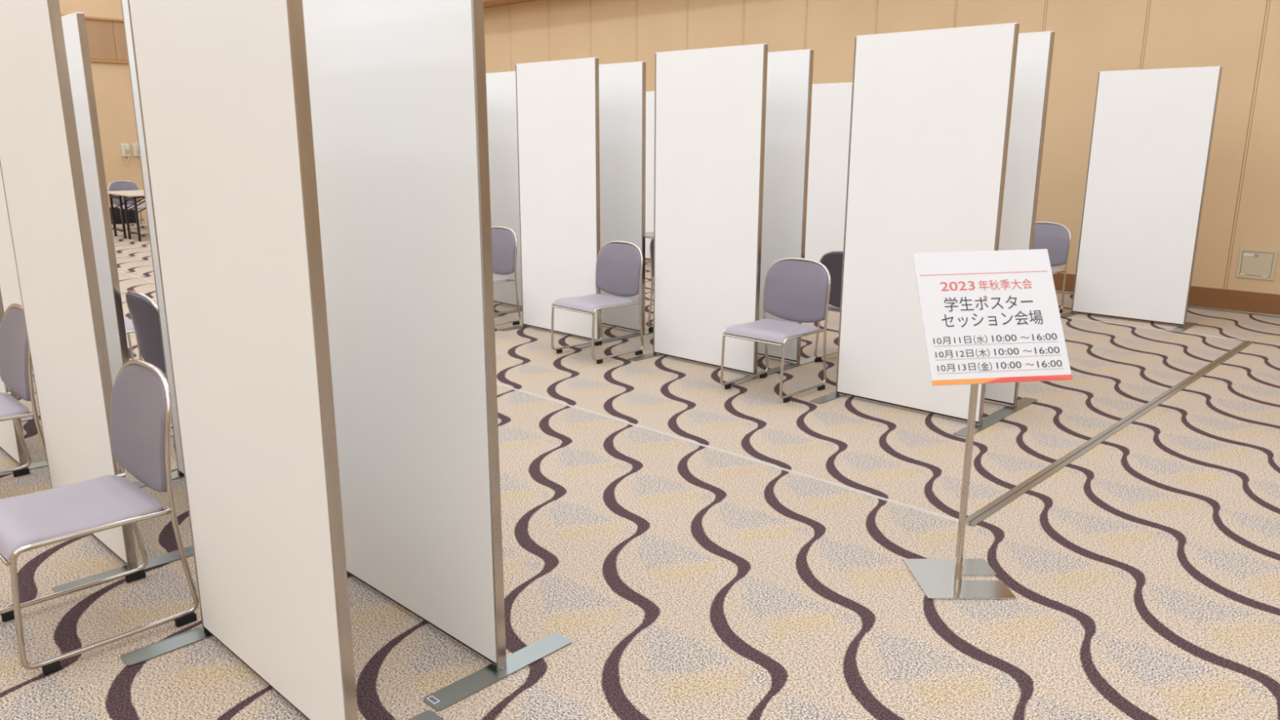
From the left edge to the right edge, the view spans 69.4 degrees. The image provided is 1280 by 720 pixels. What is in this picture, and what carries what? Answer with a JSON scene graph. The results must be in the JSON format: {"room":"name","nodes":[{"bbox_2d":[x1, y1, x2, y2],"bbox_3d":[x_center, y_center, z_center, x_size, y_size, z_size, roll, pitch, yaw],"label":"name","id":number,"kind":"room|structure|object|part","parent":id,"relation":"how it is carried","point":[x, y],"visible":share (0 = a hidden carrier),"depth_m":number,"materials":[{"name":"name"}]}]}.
{"room":"exhibition hall","nodes":[
{"label":"exhibition hall","id":0,"kind":"room"},
{"bbox_2d":[58,0,146,219],"bbox_3d":[-12.590,-4.531,14.171,0.200,5.200,16.160,13,19,43],"label":"wall","id":1,"kind":"structure","parent":0,"point":[111,81],"depth_m":17.06,"materials":[{"name":"paint"}]},
{"bbox_2d":[60,13,123,22],"bbox_3d":[-12.571,-5.467,13.786,0.060,0.044,15.560,13,19,43],"label":"trim","id":2,"kind":"structure","parent":1,"relation":"attached to","point":[62,15],"depth_m":16.64,"materials":[{"name":"brown wood"}]},
{"bbox_2d":[84,18,128,61],"bbox_3d":[-12.583,-5.122,13.881,0.028,0.685,15.560,13,19,43],"label":"wall panel","id":3,"kind":"object","parent":1,"relation":"attached to","point":[100,38],"depth_m":16.77,"materials":[{"name":"brown wood"}]},
{"bbox_2d":[89,58,128,63],"bbox_3d":[-12.573,-4.757,13.957,0.060,0.044,15.560,13,19,43],"label":"trim","id":4,"kind":"structure","parent":1,"relation":"attached to","point":[91,60],"depth_m":16.83,"materials":[{"name":"brown wood"}]},
{"bbox_2d":[120,143,130,164],"bbox_3d":[-9.611,-3.846,17.292,0.077,0.395,0.150,13,19,43],"label":"wall phone","id":5,"kind":"object","parent":1,"relation":"attached to","point":[125,148],"visible":1,"depth_m":17.27,"materials":[{"name":"beige plastic"}]},
{"bbox_2d":[132,143,140,164],"bbox_3d":[-9.469,-3.881,17.436,0.077,0.395,0.150,13,19,43],"label":"wall phone","id":6,"kind":"object","parent":1,"relation":"attached to","point":[135,148],"visible":0.68,"depth_m":17.39,"materials":[{"name":"beige plastic"}]},
{"bbox_2d":[647,262,1250,341],"bbox_3d":[-1.556,-1.598,13.229,17.738,0.012,0.014,13,19,43],"label":"trim","id":7,"kind":"structure","parent":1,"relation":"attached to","point":[647,263],"depth_m":7.71,"materials":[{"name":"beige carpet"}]},
{"bbox_2d":[0,218,1279,719],"bbox_3d":[-3.277,0.207,6.010,26.170,0.150,16.160,13,19,43],"label":"floor","id":8,"kind":"structure","parent":0,"point":[685,580],"depth_m":3.45,"materials":[{"name":"carpet"}]},
{"bbox_2d":[0,167,36,396],"bbox_3d":[-3.998,-0.914,5.850,0.989,2.100,0.500,13,18,42],"label":"display board","id":9,"kind":"object","parent":8,"relation":"on","point":[10,291],"visible":0.02,"depth_m":5.98,"materials":[{"name":"white"}]},
{"bbox_2d":[0,303,47,476],"bbox_3d":[-2.861,0.204,3.935,0.487,0.828,0.532,13,19,43],"label":"chair","id":10,"kind":"object","parent":8,"relation":"on","point":[15,364],"visible":0.82,"depth_m":4.03,"materials":[{"name":"purple fabric"}]},
{"bbox_3d":[-2.887,0.226,3.912,0.438,0.053,0.440,13,19,43],"label":"seat","id":11,"kind":"part","parent":10,"relation":"part of","materials":[{"name":"purple fabric"}]},
{"bbox_3d":[-2.710,-0.028,4.038,0.464,0.401,0.091,13,19,43],"label":"backrest","id":12,"kind":"part","parent":10,"relation":"part of","materials":[{"name":"purple fabric"}]},
{"bbox_2d":[0,291,48,476],"bbox_3d":[-3.256,-0.578,4.459,0.989,2.100,0.500,13,18,42],"label":"display board","id":13,"kind":"object","parent":8,"relation":"on","point":[10,441],"visible":0.3,"depth_m":4.40,"materials":[{"name":"white"}]},
{"bbox_3d":[-3.255,-0.587,4.457,0.896,2.068,0.030,13,18,42],"label":"panel","id":14,"kind":"part","parent":13,"relation":"part of","materials":[{"name":"white"}]},
{"bbox_3d":[-2.930,0.514,4.399,0.082,0.005,0.500,13,18,42],"label":"foot plate","id":15,"kind":"part","parent":13,"relation":"part of","materials":[{"name":"metal"}]},
{"bbox_3d":[-3.586,0.366,5.008,0.082,0.005,0.500,13,18,42],"label":"foot plate","id":16,"kind":"part","parent":13,"relation":"part of","materials":[{"name":"metal"}]},
{"bbox_2d":[0,0,193,592],"bbox_3d":[-2.179,-0.326,3.439,0.989,2.105,0.500,13,18,42],"label":"display board","id":17,"kind":"object","parent":8,"relation":"on","point":[41,166],"visible":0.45,"depth_m":3.34,"materials":[{"name":"white"}]},
{"bbox_3d":[-2.189,-0.336,3.446,0.896,2.068,0.030,12,18,42],"label":"panel","id":18,"kind":"part","parent":17,"relation":"part of","materials":[{"name":"white"}]},
{"bbox_3d":[-2.182,0.676,3.680,0.897,0.011,0.022,12,18,42],"label":"rail","id":19,"kind":"part","parent":17,"relation":"part of","materials":[{"name":"white"}]},
{"bbox_3d":[-1.854,0.763,3.378,0.082,0.005,0.500,13,18,42],"label":"foot plate","id":20,"kind":"part","parent":17,"relation":"part of","materials":[{"name":"metal"}]},
{"bbox_2d":[0,359,199,675],"bbox_3d":[-1.768,0.451,2.920,0.487,0.828,0.532,12,18,42],"label":"chair","id":21,"kind":"object","parent":8,"relation":"on","point":[140,402],"visible":1,"depth_m":2.92,"materials":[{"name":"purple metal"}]},
{"bbox_3d":[-1.794,0.473,2.897,0.438,0.053,0.440,12,18,42],"label":"seat","id":22,"kind":"part","parent":21,"relation":"part of","materials":[{"name":"purple fabric"}]},
{"bbox_3d":[-1.621,0.218,3.026,0.464,0.401,0.091,12,18,42],"label":"backrest","id":23,"kind":"part","parent":21,"relation":"part of","materials":[{"name":"purple fabric"}]},
{"bbox_2d":[32,12,173,436],"bbox_3d":[-2.936,-0.671,4.849,0.989,2.100,0.500,13,18,42],"label":"display board","id":24,"kind":"object","parent":8,"relation":"on","point":[74,29],"visible":0.18,"depth_m":4.53,"materials":[{"name":"white"}]},
{"bbox_3d":[-2.936,-0.680,4.847,0.896,2.068,0.030,13,18,42],"label":"panel","id":25,"kind":"part","parent":24,"relation":"part of","materials":[{"name":"white"}]},
{"bbox_2d":[109,204,136,224],"bbox_3d":[-9.403,-2.693,16.786,0.191,0.419,0.471,13,19,43],"label":"tote bag","id":26,"kind":"object","parent":8,"relation":"on","point":[131,215],"visible":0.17,"depth_m":16.71,"materials":[{"name":"black fabric"}]},
{"bbox_2d":[107,190,144,238],"bbox_3d":[-7.615,-2.406,15.014,0.600,0.700,1.800,13,19,43],"label":"folding table","id":27,"kind":"object","parent":8,"relation":"on","point":[111,193],"visible":0.37,"depth_m":14.42,"materials":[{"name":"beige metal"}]},
{"bbox_3d":[-8.330,-2.296,14.607,0.032,0.672,0.032,13,19,43],"label":"leg","id":28,"kind":"part","parent":27,"relation":"part of","materials":[{"name":"black metal"}]},
{"bbox_3d":[-8.014,-2.224,14.310,0.032,0.672,0.032,13,19,43],"label":"leg","id":29,"kind":"part","parent":27,"relation":"part of","materials":[{"name":"black metal"}]},
{"bbox_2d":[107,180,148,229],"bbox_3d":[-8.639,-2.615,15.642,0.532,0.808,0.487,13,19,43],"label":"chair","id":30,"kind":"object","parent":8,"relation":"on","point":[122,185],"visible":0.53,"depth_m":15.70,"materials":[{"name":"grey fabric"}]},
{"bbox_3d":[-8.793,-2.842,15.742,0.091,0.391,0.464,13,19,43],"label":"backrest","id":31,"kind":"part","parent":30,"relation":"part of","materials":[{"name":"purple fabric"}]},
{"bbox_3d":[-8.612,-2.594,15.620,0.440,0.052,0.438,13,19,43],"label":"seat","id":32,"kind":"part","parent":30,"relation":"part of","materials":[{"name":"purple plastic"}]},
{"bbox_2d":[124,317,134,359],"bbox_3d":[-3.326,-0.201,5.654,0.487,0.808,0.532,12,18,41],"label":"chair","id":33,"kind":"object","parent":8,"relation":"on","point":[129,327],"visible":0.06,"depth_m":5.77,"materials":[{"name":"purple fabric"}]},
{"bbox_3d":[-3.301,-0.192,5.686,0.438,0.052,0.440,12,18,41],"label":"seat","id":34,"kind":"part","parent":33,"relation":"part of","materials":[{"name":"fabric"}]},
{"bbox_3d":[-3.322,-0.213,5.657,0.487,0.784,0.518,12,18,41],"label":"frame","id":35,"kind":"part","parent":33,"relation":"part of","materials":[{"name":"silver metal"}]},
{"bbox_2d":[115,191,146,241],"bbox_3d":[-7.149,-2.299,14.574,0.600,0.700,1.800,13,19,43],"label":"folding table","id":36,"kind":"object","parent":8,"relation":"on","point":[135,195],"visible":0.48,"depth_m":13.92,"materials":[{"name":"beige laminate"}]},
{"bbox_3d":[-7.864,-2.189,14.168,0.032,0.672,0.032,13,19,43],"label":"leg","id":37,"kind":"part","parent":36,"relation":"part of","materials":[{"name":"black metal"}]},
{"bbox_3d":[-7.548,-2.117,13.870,0.032,0.672,0.032,13,19,43],"label":"leg","id":38,"kind":"part","parent":36,"relation":"part of","materials":[{"name":"black metal"}]},
{"bbox_2d":[125,290,175,451],"bbox_3d":[-2.267,0.020,4.737,0.487,0.808,0.532,13,19,41],"label":"chair","id":39,"kind":"object","parent":8,"relation":"on","point":[143,310],"visible":0.3,"depth_m":4.51,"materials":[{"name":"purple fabric"}]},
{"bbox_2d":[120,0,184,487],"bbox_3d":[-1.814,-0.410,3.778,0.989,2.100,0.500,13,18,42],"label":"display board","id":40,"kind":"object","parent":8,"relation":"on","point":[180,473],"visible":0.2,"depth_m":4.03,"materials":[{"name":"white"}]},
{"bbox_3d":[-2.145,0.534,4.327,0.082,0.005,0.500,13,18,42],"label":"foot plate","id":41,"kind":"part","parent":40,"relation":"part of","materials":[{"name":"metal"}]},
{"bbox_2d":[120,0,444,719],"bbox_3d":[-1.050,-0.079,2.406,0.989,2.100,0.500,13,18,42],"label":"display board","id":42,"kind":"object","parent":8,"relation":"on","point":[224,87],"visible":1,"depth_m":2.33,"materials":[{"name":"white"}]},
{"bbox_3d":[-1.380,0.866,2.956,0.082,0.005,0.500,13,18,42],"label":"foot plate","id":43,"kind":"part","parent":42,"relation":"part of","materials":[{"name":"metal"}]},
{"bbox_3d":[-1.050,-0.088,2.404,0.896,2.068,0.030,13,18,42],"label":"panel","id":44,"kind":"part","parent":42,"relation":"part of","materials":[{"name":"white"}]},
{"bbox_3d":[-1.052,0.922,2.647,0.897,0.011,0.022,13,18,42],"label":"rail","id":45,"kind":"part","parent":42,"relation":"part of","materials":[{"name":"black"}]},
{"bbox_3d":[-0.724,1.014,2.347,0.082,0.005,0.500,13,18,42],"label":"foot plate","id":46,"kind":"part","parent":42,"relation":"part of","materials":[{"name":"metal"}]},
{"bbox_2d":[302,0,571,711],"bbox_3d":[-0.737,-0.174,2.805,0.989,2.100,0.500,13,18,42],"label":"display board","id":47,"kind":"object","parent":8,"relation":"on","point":[397,88],"visible":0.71,"depth_m":2.73,"materials":[{"name":"white"}]},
{"bbox_3d":[-0.737,-0.183,2.803,0.896,2.068,0.030,13,18,42],"label":"panel","id":48,"kind":"part","parent":47,"relation":"part of","materials":[{"name":"white"}]},
{"bbox_3d":[-0.740,0.827,3.046,0.897,0.011,0.022,13,18,42],"label":"rail","id":49,"kind":"part","parent":47,"relation":"part of","materials":[{"name":"black"}]},
{"bbox_3d":[-0.412,0.919,2.746,0.082,0.005,0.500,13,18,42],"label":"foot plate","id":50,"kind":"part","parent":47,"relation":"part of","materials":[{"name":"metal"}]},
{"bbox_2d":[493,311,506,315],"bbox_3d":[-1.714,-1.479,8.224,0.989,2.100,0.500,13,18,42],"label":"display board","id":51,"kind":"object","parent":8,"relation":"on","point":[499,313],"visible":0.07,"depth_m":8.29,"materials":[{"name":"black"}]},
{"bbox_2d":[485,71,522,313],"bbox_3d":[-1.369,-1.560,8.563,0.989,2.100,0.500,13,18,42],"label":"display board","id":52,"kind":"object","parent":8,"relation":"on","point":[501,100],"visible":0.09,"depth_m":8.36,"materials":[{"name":"white"}]},
{"bbox_3d":[-1.372,-0.559,8.804,0.897,0.011,0.022,13,18,42],"label":"rail","id":53,"kind":"part","parent":52,"relation":"part of","materials":[{"name":"black"}]},
{"bbox_3d":[-1.046,-0.467,8.502,0.082,0.005,0.500,13,18,42],"label":"foot plate","id":54,"kind":"part","parent":52,"relation":"part of","materials":[{"name":"metal"}]},
{"bbox_2d":[491,226,520,325],"bbox_3d":[-1.338,-0.696,7.735,0.487,0.808,0.532,13,19,43],"label":"chair","id":55,"kind":"object","parent":8,"relation":"on","point":[504,239],"visible":0.46,"depth_m":7.77,"materials":[{"name":"purple fabric"}]},
{"bbox_3d":[-1.365,-0.674,7.712,0.438,0.052,0.440,13,19,43],"label":"seat","id":56,"kind":"part","parent":55,"relation":"part of","materials":[{"name":"fabric"}]},
{"bbox_3d":[-1.188,-0.923,7.840,0.464,0.391,0.091,13,19,43],"label":"backrest","id":57,"kind":"part","parent":55,"relation":"part of","materials":[{"name":"purple fabric"}]},
{"bbox_2d":[117,271,969,524],"bbox_3d":[-5.004,-0.778,9.781,17.725,0.012,0.020,13,19,43],"label":"trim","id":58,"kind":"structure","parent":8,"relation":"on","point":[524,392],"depth_m":4.57,"materials":[{"name":"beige metal"}]},
{"bbox_2d":[497,57,624,348],"bbox_3d":[-0.640,-1.228,7.194,0.989,2.100,0.500,13,18,42],"label":"display board","id":59,"kind":"object","parent":8,"relation":"on","point":[557,101],"visible":0.83,"depth_m":7.15,"materials":[{"name":"white"}]},
{"bbox_3d":[-0.969,-0.284,7.744,0.082,0.005,0.500,13,18,42],"label":"foot plate","id":60,"kind":"part","parent":59,"relation":"part of","materials":[{"name":"metal"}]},
{"bbox_3d":[-0.639,-1.238,7.191,0.896,2.068,0.030,13,18,42],"label":"panel","id":61,"kind":"part","parent":59,"relation":"part of","materials":[{"name":"white"}]},
{"bbox_3d":[-0.642,-0.228,7.434,0.897,0.011,0.022,13,18,42],"label":"rail","id":62,"kind":"part","parent":59,"relation":"part of","materials":[{"name":"black"}]},
{"bbox_3d":[-0.316,-0.136,7.133,0.082,0.005,0.500,13,18,42],"label":"foot plate","id":63,"kind":"part","parent":59,"relation":"part of","materials":[{"name":"metal"}]},
{"bbox_2d":[551,240,644,364],"bbox_3d":[-0.299,-0.438,6.675,0.532,0.808,0.487,-13,19,-43],"label":"chair","id":64,"kind":"object","parent":8,"relation":"on","point":[619,264],"visible":1,"depth_m":6.71,"materials":[{"name":"purple fabric"}]},
{"bbox_3d":[-0.327,-0.416,6.652,0.440,0.052,0.438,-13,19,-43],"label":"seat","id":65,"kind":"part","parent":64,"relation":"part of","materials":[{"name":"fabric"}]},
{"bbox_3d":[-0.145,-0.664,6.775,0.091,0.391,0.464,-13,19,-43],"label":"backrest","id":66,"kind":"part","parent":64,"relation":"part of","materials":[{"name":"purple fabric"}]},
{"bbox_2d":[599,61,653,338],"bbox_3d":[-0.298,-1.308,7.530,0.989,2.100,0.500,13,18,42],"label":"display board","id":67,"kind":"object","parent":8,"relation":"on","point":[622,86],"visible":0.38,"depth_m":7.30,"materials":[{"name":"white"}]},
{"bbox_3d":[-0.301,-0.308,7.771,0.897,0.011,0.022,13,18,42],"label":"rail","id":68,"kind":"part","parent":67,"relation":"part of","materials":[{"name":"black"}]},
{"bbox_3d":[0.026,-0.216,7.469,0.082,0.005,0.500,13,18,42],"label":"foot plate","id":69,"kind":"part","parent":67,"relation":"part of","materials":[{"name":"metal"}]},
{"bbox_2d":[644,231,653,262],"bbox_3d":[0.295,-1.565,11.371,0.487,0.808,0.532,13,19,43],"label":"chair","id":70,"kind":"object","parent":8,"relation":"on","point":[647,234],"visible":0.05,"depth_m":11.24,"materials":[{"name":"purple fabric"}]},
{"bbox_3d":[0.268,-1.544,11.348,0.438,0.052,0.440,13,19,43],"label":"seat","id":71,"kind":"part","parent":70,"relation":"part of","materials":[{"name":"fabric"}]},
{"bbox_2d":[644,91,654,263],"bbox_3d":[-0.105,-2.360,11.905,0.989,2.100,0.500,13,18,42],"label":"display board","id":72,"kind":"object","parent":8,"relation":"on","point":[650,95],"visible":0.02,"depth_m":11.64,"materials":[{"name":"white"}]},
{"bbox_2d":[648,236,653,331],"bbox_3d":[0.395,-0.624,7.442,0.487,0.808,0.532,14,19,42],"label":"chair","id":73,"kind":"object","parent":8,"relation":"on","point":[651,243],"visible":0.11,"depth_m":7.45,"materials":[{"name":"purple metal"}]},
{"bbox_2d":[627,43,780,384],"bbox_3d":[0.440,-0.985,6.194,0.989,2.100,0.500,13,18,42],"label":"display board","id":74,"kind":"object","parent":8,"relation":"on","point":[710,103],"visible":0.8,"depth_m":6.15,"materials":[{"name":"white"}]},
{"bbox_3d":[0.110,-0.041,6.744,0.082,0.005,0.500,13,18,42],"label":"foot plate","id":75,"kind":"part","parent":74,"relation":"part of","materials":[{"name":"metal"}]},
{"bbox_3d":[0.437,0.015,6.434,0.897,0.011,0.022,13,18,42],"label":"rail","id":76,"kind":"part","parent":74,"relation":"part of","materials":[{"name":"black"}]},
{"bbox_3d":[0.440,-0.995,6.192,0.896,2.068,0.030,13,18,42],"label":"panel","id":77,"kind":"part","parent":74,"relation":"part of","materials":[{"name":"white"}]},
{"bbox_3d":[0.764,0.107,6.134,0.082,0.005,0.500,13,18,42],"label":"foot plate","id":78,"kind":"part","parent":74,"relation":"part of","materials":[{"name":"metal"}]},
{"bbox_2d":[720,257,831,402],"bbox_3d":[0.849,-0.209,5.734,0.487,0.808,0.532,12,18,42],"label":"chair","id":79,"kind":"object","parent":8,"relation":"on","point":[796,289],"visible":1,"depth_m":5.77,"materials":[{"name":"purple fabric"}]},
{"bbox_3d":[0.823,-0.187,5.711,0.438,0.052,0.440,12,18,42],"label":"seat","id":80,"kind":"part","parent":79,"relation":"part of","materials":[{"name":"purple fabric"}]},
{"bbox_3d":[0.997,-0.436,5.841,0.464,0.391,0.091,12,18,42],"label":"backrest","id":81,"kind":"part","parent":79,"relation":"part of","materials":[{"name":"purple fabric"}]},
{"bbox_2d":[757,48,816,370],"bbox_3d":[0.784,-1.067,6.538,0.989,2.100,0.500,13,18,42],"label":"display board","id":82,"kind":"object","parent":8,"relation":"on","point":[789,73],"visible":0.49,"depth_m":6.26,"materials":[{"name":"white"}]},
{"bbox_3d":[0.782,-0.067,6.779,0.897,0.011,0.022,13,18,42],"label":"rail","id":83,"kind":"part","parent":82,"relation":"part of","materials":[{"name":"black"}]},
{"bbox_3d":[1.109,0.025,6.478,0.082,0.005,0.500,13,18,42],"label":"foot plate","id":84,"kind":"part","parent":82,"relation":"part of","materials":[{"name":"metal"}]},
{"bbox_2d":[804,82,852,262],"bbox_3d":[2.059,-1.864,9.865,0.989,2.100,0.500,13,18,42],"label":"display board","id":85,"kind":"object","parent":8,"relation":"on","point":[831,103],"visible":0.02,"depth_m":9.85,"materials":[{"name":"white"}]},
{"bbox_2d":[813,250,843,362],"bbox_3d":[1.557,-0.377,6.443,0.487,0.808,0.532,13,19,43],"label":"chair","id":86,"kind":"object","parent":8,"relation":"on","point":[832,260],"visible":0.16,"depth_m":6.32,"materials":[{"name":"purple fabric"}]},
{"bbox_3d":[1.583,-0.368,6.473,0.438,0.052,0.440,13,19,43],"label":"seat","id":87,"kind":"part","parent":86,"relation":"part of","materials":[{"name":"purple fabric"}]},
{"bbox_2d":[809,22,1019,437],"bbox_3d":[1.549,-0.732,5.151,0.989,2.100,0.500,13,18,42],"label":"display board","id":88,"kind":"object","parent":8,"relation":"on","point":[931,110],"visible":0.97,"depth_m":5.12,"materials":[{"name":"white"}]},
{"bbox_3d":[1.218,0.213,5.700,0.082,0.005,0.500,13,18,42],"label":"foot plate","id":89,"kind":"part","parent":88,"relation":"part of","materials":[{"name":"metal"}]},
{"bbox_3d":[1.546,0.269,5.391,0.897,0.011,0.022,13,18,42],"label":"rail","id":90,"kind":"part","parent":88,"relation":"part of","materials":[{"name":"black"}]},
{"bbox_3d":[1.874,0.361,5.091,0.082,0.005,0.500,13,18,42],"label":"foot plate","id":91,"kind":"part","parent":88,"relation":"part of","materials":[{"name":"metal"}]},
{"bbox_2d":[902,248,1072,599],"bbox_3d":[1.156,0.218,3.169,0.490,1.177,0.332,0,14,-1],"label":"sign stand","id":92,"kind":"object","parent":8,"relation":"on","point":[988,317],"visible":1,"depth_m":3.06,"materials":[{"name":"grey"}]},
{"bbox_3d":[1.140,0.784,3.319,0.304,0.006,0.304,0,14,-1],"label":"plate","id":93,"kind":"part","parent":92,"relation":"part of","materials":[{"name":"grey metal"}]},
{"bbox_2d":[984,31,1054,417],"bbox_3d":[1.883,-0.815,5.501,0.989,2.100,0.500,13,18,42],"label":"display board","id":94,"kind":"object","parent":8,"relation":"on","point":[1034,54],"visible":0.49,"depth_m":5.15,"materials":[{"name":"white"}]},
{"bbox_3d":[1.881,0.185,5.741,0.897,0.011,0.022,13,18,42],"label":"rail","id":95,"kind":"part","parent":94,"relation":"part of","materials":[{"name":"black"}]},
{"bbox_3d":[2.208,0.277,5.441,0.082,0.005,0.500,13,18,42],"label":"foot plate","id":96,"kind":"part","parent":94,"relation":"part of","materials":[{"name":"metal"}]},
{"bbox_2d":[1032,221,1071,313],"bbox_3d":[3.528,-0.824,8.323,0.487,0.808,0.532,13,19,43],"label":"chair","id":97,"kind":"object","parent":8,"relation":"on","point":[1055,237],"visible":0.35,"depth_m":8.34,"materials":[{"name":"purple fabric"}]},
{"bbox_3d":[3.678,-1.051,8.427,0.464,0.391,0.091,13,19,43],"label":"backrest","id":98,"kind":"part","parent":97,"relation":"part of","materials":[{"name":"purple fabric"}]},
{"bbox_3d":[3.501,-0.802,8.300,0.438,0.052,0.440,13,19,43],"label":"seat","id":99,"kind":"part","parent":97,"relation":"part of","materials":[{"name":"fabric"}]},
{"bbox_2d":[965,340,1254,526],"bbox_3d":[3.062,0.268,5.518,0.060,0.012,4.958,13,19,43],"label":"trim","id":100,"kind":"structure","parent":8,"relation":"on","point":[993,507],"depth_m":4.77,"materials":[{"name":"silver metal"}]},
{"bbox_2d":[1060,66,1222,332],"bbox_3d":[4.254,-1.370,7.835,0.989,2.100,0.500,13,18,42],"label":"display board","id":101,"kind":"object","parent":8,"relation":"on","point":[1152,132],"visible":0.98,"depth_m":7.80,"materials":[{"name":"white"}]},
{"bbox_3d":[3.922,-0.425,8.383,0.082,0.005,0.500,13,18,42],"label":"foot plate","id":102,"kind":"part","parent":101,"relation":"part of","materials":[{"name":"metal"}]},
{"bbox_3d":[4.251,-0.370,8.075,0.897,0.011,0.022,13,18,42],"label":"rail","id":103,"kind":"part","parent":101,"relation":"part of","materials":[{"name":"silver metal"}]},
{"bbox_3d":[4.580,-0.278,7.776,0.082,0.005,0.500,13,18,42],"label":"foot plate","id":104,"kind":"part","parent":101,"relation":"part of","materials":[{"name":"metal"}]},
{"bbox_2d":[483,0,1279,294],"bbox_3d":[2.281,-3.718,10.952,26.170,5.200,0.214,13,19,43],"label":"wall","id":105,"kind":"structure","parent":0,"point":[1241,206],"depth_m":9.14,"materials":[{"name":"paint"}]},
{"bbox_2d":[483,0,534,8],"bbox_3d":[2.042,-4.827,10.428,25.770,0.400,0.530,13,19,43],"label":"trim","id":106,"kind":"structure","parent":105,"relation":"attached to","point":[486,3],"depth_m":14.50,"materials":[{"name":"brown wood"}]},
{"bbox_2d":[1052,273,1279,315],"bbox_3d":[2.209,-1.282,11.468,25.770,0.180,0.022,13,19,43],"label":"baseboard","id":107,"kind":"structure","parent":105,"relation":"attached to","point":[1261,303],"depth_m":8.46,"materials":[{"name":"brown wood"}]},
{"bbox_2d":[1055,290,1279,317],"bbox_3d":[2.207,-1.185,11.489,25.770,0.022,0.030,13,19,43],"label":"trim","id":108,"kind":"structure","parent":105,"relation":"attached to","point":[1056,291],"depth_m":8.47,"materials":[{"name":"beige wood"}]},
{"bbox_2d":[1235,248,1278,279],"bbox_3d":[5.511,-0.858,8.256,0.285,0.262,0.023,13,19,43],"label":"access hatch","id":109,"kind":"object","parent":105,"relation":"attached to","point":[1257,264],"visible":1,"depth_m":8.25,"materials":[{"name":"beige paint"}]},
{"bbox_3d":[5.511,-0.858,8.257,0.230,0.207,0.008,13,19,43],"label":"door","id":110,"kind":"part","parent":109,"relation":"part of","materials":[{"name":"beige paint"}]}
]}

